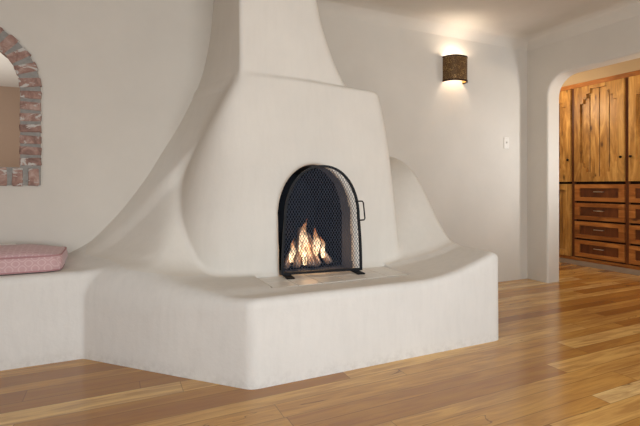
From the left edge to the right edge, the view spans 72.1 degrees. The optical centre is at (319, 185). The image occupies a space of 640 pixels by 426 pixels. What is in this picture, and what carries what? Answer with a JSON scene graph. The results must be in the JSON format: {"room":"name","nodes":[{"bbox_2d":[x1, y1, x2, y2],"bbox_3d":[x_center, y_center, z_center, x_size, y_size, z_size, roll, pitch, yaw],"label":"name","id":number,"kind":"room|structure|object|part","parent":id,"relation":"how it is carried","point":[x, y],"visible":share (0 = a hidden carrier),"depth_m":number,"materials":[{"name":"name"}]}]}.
{"room":"traditional dwelling","nodes":[
{"label":"traditional dwelling","id":0,"kind":"room"},
{"bbox_2d":[0,86,19,166],"bbox_3d":[-4.790,-0.300,6.453,5.600,2.600,0.150,0,0,-25],"label":"wall","id":1,"kind":"structure","parent":0,"point":[9,96],"depth_m":6.47,"materials":[{"name":"beige paint"}]},
{"bbox_2d":[0,53,19,87],"bbox_3d":[-3.850,-1.530,4.447,5.600,0.140,4.280,0,0,-25],"label":"ceiling","id":2,"kind":"structure","parent":0,"point":[8,77],"depth_m":5.76,"materials":[{"name":"paint"}]},
{"bbox_2d":[0,0,526,281],"bbox_3d":[-0.871,-0.350,3.391,6.900,2.700,0.160,0,0,-25],"label":"wall","id":3,"kind":"structure","parent":0,"point":[119,78],"depth_m":3.21,"materials":[{"name":"paint"}]},
{"bbox_2d":[0,27,41,185],"bbox_3d":[-2.210,-0.524,2.714,0.856,1.050,0.130,0,0,-25],"label":"brick surround","id":4,"kind":"object","parent":3,"relation":"attached to","point":[28,173],"visible":0.83,"depth_m":2.81,"materials":[{"name":"red brick"}]},
{"bbox_2d":[442,54,467,83],"bbox_3d":[1.332,-1.133,4.264,0.262,0.245,0.129,0,0,-25],"label":"wall sconce","id":5,"kind":"object","parent":3,"relation":"attached to","point":[454,65],"visible":1,"depth_m":4.21,"materials":[{"name":"brown metal"}]},
{"bbox_2d":[504,137,508,148],"bbox_3d":[1.961,-0.452,4.619,0.072,0.120,0.019,0,0,-25],"label":"light switch","id":6,"kind":"object","parent":3,"relation":"attached to","point":[506,139],"visible":1,"depth_m":4.62,"materials":[{"name":"beige plastic"}]},
{"bbox_2d":[0,262,639,425],"bbox_3d":[-0.572,1.040,2.990,10.300,0.080,10.300,0,0,-25],"label":"floor","id":7,"kind":"structure","parent":0,"point":[566,352],"depth_m":2.19,"materials":[{"name":"brown wood"}]},
{"bbox_2d":[0,245,86,370],"bbox_3d":[-2.584,0.701,2.240,2.459,0.622,0.473,0,0,-25],"label":"bench","id":8,"kind":"object","parent":7,"relation":"on","point":[41,312],"visible":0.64,"depth_m":2.46,"materials":[{"name":"white paint"}]},
{"bbox_2d":[0,244,67,274],"bbox_3d":[-2.242,0.422,2.411,1.475,0.140,0.394,0,0,-25],"label":"bench cushion","id":9,"kind":"object","parent":8,"relation":"on","point":[20,258],"visible":0.98,"depth_m":2.50,"materials":[{"name":"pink fabric"}]},
{"bbox_2d":[82,0,497,389],"bbox_3d":[-0.197,-0.290,2.918,2.460,2.606,1.271,0,0,-25],"label":"fireplace","id":10,"kind":"object","parent":7,"relation":"on","point":[186,280],"depth_m":2.77,"materials":[{"name":"paint"}]},
{"bbox_2d":[284,239,296,268],"bbox_3d":[-0.206,0.465,3.027,0.053,0.188,0.212,0,0,19],"label":"log","id":11,"kind":"object","parent":10,"relation":"on","point":[293,241],"visible":0.57,"depth_m":3.00,"materials":[{"name":"brown wood"}]},
{"bbox_2d":[293,227,302,267],"bbox_3d":[-0.146,0.422,3.029,0.057,0.267,0.190,0,0,10],"label":"log","id":12,"kind":"object","parent":10,"relation":"on","point":[298,230],"visible":0.68,"depth_m":3.01,"materials":[{"name":"brown wood"}]},
{"bbox_3d":[-0.076,0.542,3.139,0.385,0.052,0.229,0,0,-25],"label":"fire grate","id":13,"kind":"part","parent":10,"relation":"part of","materials":[{"name":"black metal"}]},
{"bbox_2d":[303,236,314,265],"bbox_3d":[-0.076,0.448,3.024,0.056,0.203,0.120,0,0,-32],"label":"log","id":14,"kind":"object","parent":10,"relation":"on","point":[305,247],"visible":0.66,"depth_m":3.00,"materials":[{"name":"brown wood"}]},
{"bbox_2d":[303,232,320,266],"bbox_3d":[-0.054,0.443,3.080,0.062,0.230,0.192,0,0,-28],"label":"log","id":15,"kind":"object","parent":10,"relation":"on","point":[306,232],"visible":0.37,"depth_m":3.06,"materials":[{"name":"brown wood"}]},
{"bbox_2d":[313,240,331,263],"bbox_3d":[0.001,0.463,3.118,0.188,0.178,0.051,0,0,27],"label":"log","id":16,"kind":"object","parent":10,"relation":"on","point":[316,244],"visible":0.55,"depth_m":3.09,"materials":[{"name":"brown wood"}]},
{"bbox_2d":[281,165,365,278],"bbox_3d":[0.033,0.215,2.805,0.564,0.700,0.135,0,0,-18],"label":"fire screen","id":17,"kind":"object","parent":10,"relation":"on","point":[288,275],"visible":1,"depth_m":2.81,"materials":[{"name":"black metal"}]},
{"bbox_3d":[0.271,0.162,2.890,0.058,0.135,0.013,0,0,-8],"label":"handle","id":18,"kind":"part","parent":17,"relation":"part of","materials":[{"name":"black metal"}]},
{"bbox_2d":[559,70,639,275],"bbox_3d":[3.705,-0.148,5.115,0.530,2.296,2.600,0,0,-25],"label":"wardrobe","id":19,"kind":"object","parent":7,"relation":"on","point":[599,119],"visible":0.74,"depth_m":5.29,"materials":[{"name":"brown wood"}]},
{"bbox_3d":[3.091,0.435,5.904,0.038,0.920,0.598,0,0,-25],"label":"door","id":20,"kind":"part","parent":19,"relation":"part of","materials":[{"name":"brown wood"}]},
{"bbox_3d":[3.091,-0.645,5.904,0.038,1.180,0.598,0,0,-25],"label":"door","id":21,"kind":"part","parent":19,"relation":"part of","materials":[{"name":"brown wood"}]},
{"bbox_3d":[3.379,0.083,5.321,0.010,0.168,0.538,0,0,-25],"label":"drawer panel","id":22,"kind":"part","parent":19,"relation":"part of","materials":[{"name":"brown wood"}]},
{"bbox_3d":[3.379,0.315,5.321,0.010,0.168,0.538,0,0,-25],"label":"drawer panel","id":23,"kind":"part","parent":19,"relation":"part of","materials":[{"name":"brown wood"}]},
{"bbox_3d":[3.379,0.547,5.321,0.010,0.168,0.538,0,0,-25],"label":"drawer panel","id":24,"kind":"part","parent":19,"relation":"part of","materials":[{"name":"brown wood"}]},
{"bbox_3d":[3.379,0.779,5.321,0.010,0.168,0.538,0,0,-25],"label":"drawer panel","id":25,"kind":"part","parent":19,"relation":"part of","materials":[{"name":"brown wood"}]},
{"bbox_3d":[3.523,0.920,5.029,0.032,0.040,2.600,0,0,-25],"label":"rail","id":26,"kind":"part","parent":19,"relation":"part of","materials":[{"name":"brown wood"}]},
{"bbox_3d":[3.522,-1.268,5.029,0.034,0.056,2.600,0,0,-25],"label":"rail","id":27,"kind":"part","parent":19,"relation":"part of","materials":[{"name":"brown wood"}]},
{"bbox_3d":[3.366,-0.645,5.315,0.038,1.180,0.598,0,0,-25],"label":"door","id":28,"kind":"part","parent":19,"relation":"part of","materials":[{"name":"brown wood"}]},
{"bbox_3d":[3.368,0.083,5.316,0.026,0.208,0.598,0,0,-25],"label":"drawer","id":29,"kind":"part","parent":19,"relation":"part of","materials":[{"name":"brown wood"}]},
{"bbox_3d":[3.368,0.315,5.316,0.026,0.208,0.598,0,0,-25],"label":"drawer","id":30,"kind":"part","parent":19,"relation":"part of","materials":[{"name":"brown wood"}]},
{"bbox_3d":[3.368,0.547,5.316,0.026,0.208,0.598,0,0,-25],"label":"drawer","id":31,"kind":"part","parent":19,"relation":"part of","materials":[{"name":"brown wood"}]},
{"bbox_3d":[3.368,0.779,5.316,0.026,0.208,0.598,0,0,-25],"label":"drawer","id":32,"kind":"part","parent":19,"relation":"part of","materials":[{"name":"brown wood"}]},
{"bbox_3d":[3.644,0.083,4.727,0.026,0.208,0.598,0,0,-25],"label":"drawer","id":33,"kind":"part","parent":19,"relation":"part of","materials":[{"name":"brown wood"}]},
{"bbox_3d":[3.644,0.315,4.727,0.026,0.208,0.598,0,0,-25],"label":"drawer","id":34,"kind":"part","parent":19,"relation":"part of","materials":[{"name":"brown wood"}]},
{"bbox_3d":[3.644,0.547,4.727,0.026,0.208,0.598,0,0,-25],"label":"drawer","id":35,"kind":"part","parent":19,"relation":"part of","materials":[{"name":"brown wood"}]},
{"bbox_3d":[3.644,0.779,4.727,0.026,0.208,0.598,0,0,-25],"label":"drawer","id":36,"kind":"part","parent":19,"relation":"part of","materials":[{"name":"brown wood"}]},
{"bbox_3d":[3.642,-0.645,4.726,0.038,1.180,0.598,0,0,-25],"label":"door","id":37,"kind":"part","parent":19,"relation":"part of","materials":[{"name":"brown wood"}]},
{"bbox_3d":[3.655,0.083,4.732,0.010,0.168,0.538,0,0,-25],"label":"drawer panel","id":38,"kind":"part","parent":19,"relation":"part of","materials":[{"name":"brown wood"}]},
{"bbox_3d":[3.655,0.315,4.732,0.010,0.168,0.538,0,0,-25],"label":"drawer panel","id":39,"kind":"part","parent":19,"relation":"part of","materials":[{"name":"brown wood"}]},
{"bbox_3d":[3.655,0.547,4.732,0.010,0.168,0.538,0,0,-25],"label":"drawer panel","id":40,"kind":"part","parent":19,"relation":"part of","materials":[{"name":"brown wood"}]},
{"bbox_3d":[3.655,0.779,4.732,0.010,0.168,0.538,0,0,-25],"label":"drawer panel","id":41,"kind":"part","parent":19,"relation":"part of","materials":[{"name":"brown wood"}]},
{"bbox_2d":[316,0,639,50],"bbox_3d":[0.368,-1.545,0.923,6.670,0.290,5.380,0,0,-25],"label":"ceiling","id":42,"kind":"structure","parent":0,"point":[524,25],"depth_m":4.00,"materials":[{"name":"paint"}]},
{"bbox_2d":[527,15,639,282],"bbox_3d":[3.471,-0.350,2.355,0.185,2.700,5.720,0,0,-25],"label":"wall","id":43,"kind":"structure","parent":0,"point":[549,66],"depth_m":4.56,"materials":[{"name":"paint"}]},
{"bbox_3d":[4.050,-1.530,3.360,1.715,0.140,6.850,0,0,-25],"label":"ceiling","id":44,"kind":"structure","parent":0,"visible":0},
{"bbox_2d":[562,58,639,86],"bbox_3d":[3.864,-1.379,4.847,0.490,0.163,3.700,0,0,-25],"label":"wall","id":45,"kind":"structure","parent":44,"relation":"attached to","point":[631,65],"depth_m":5.26,"materials":[{"name":"paint"}]}
]}

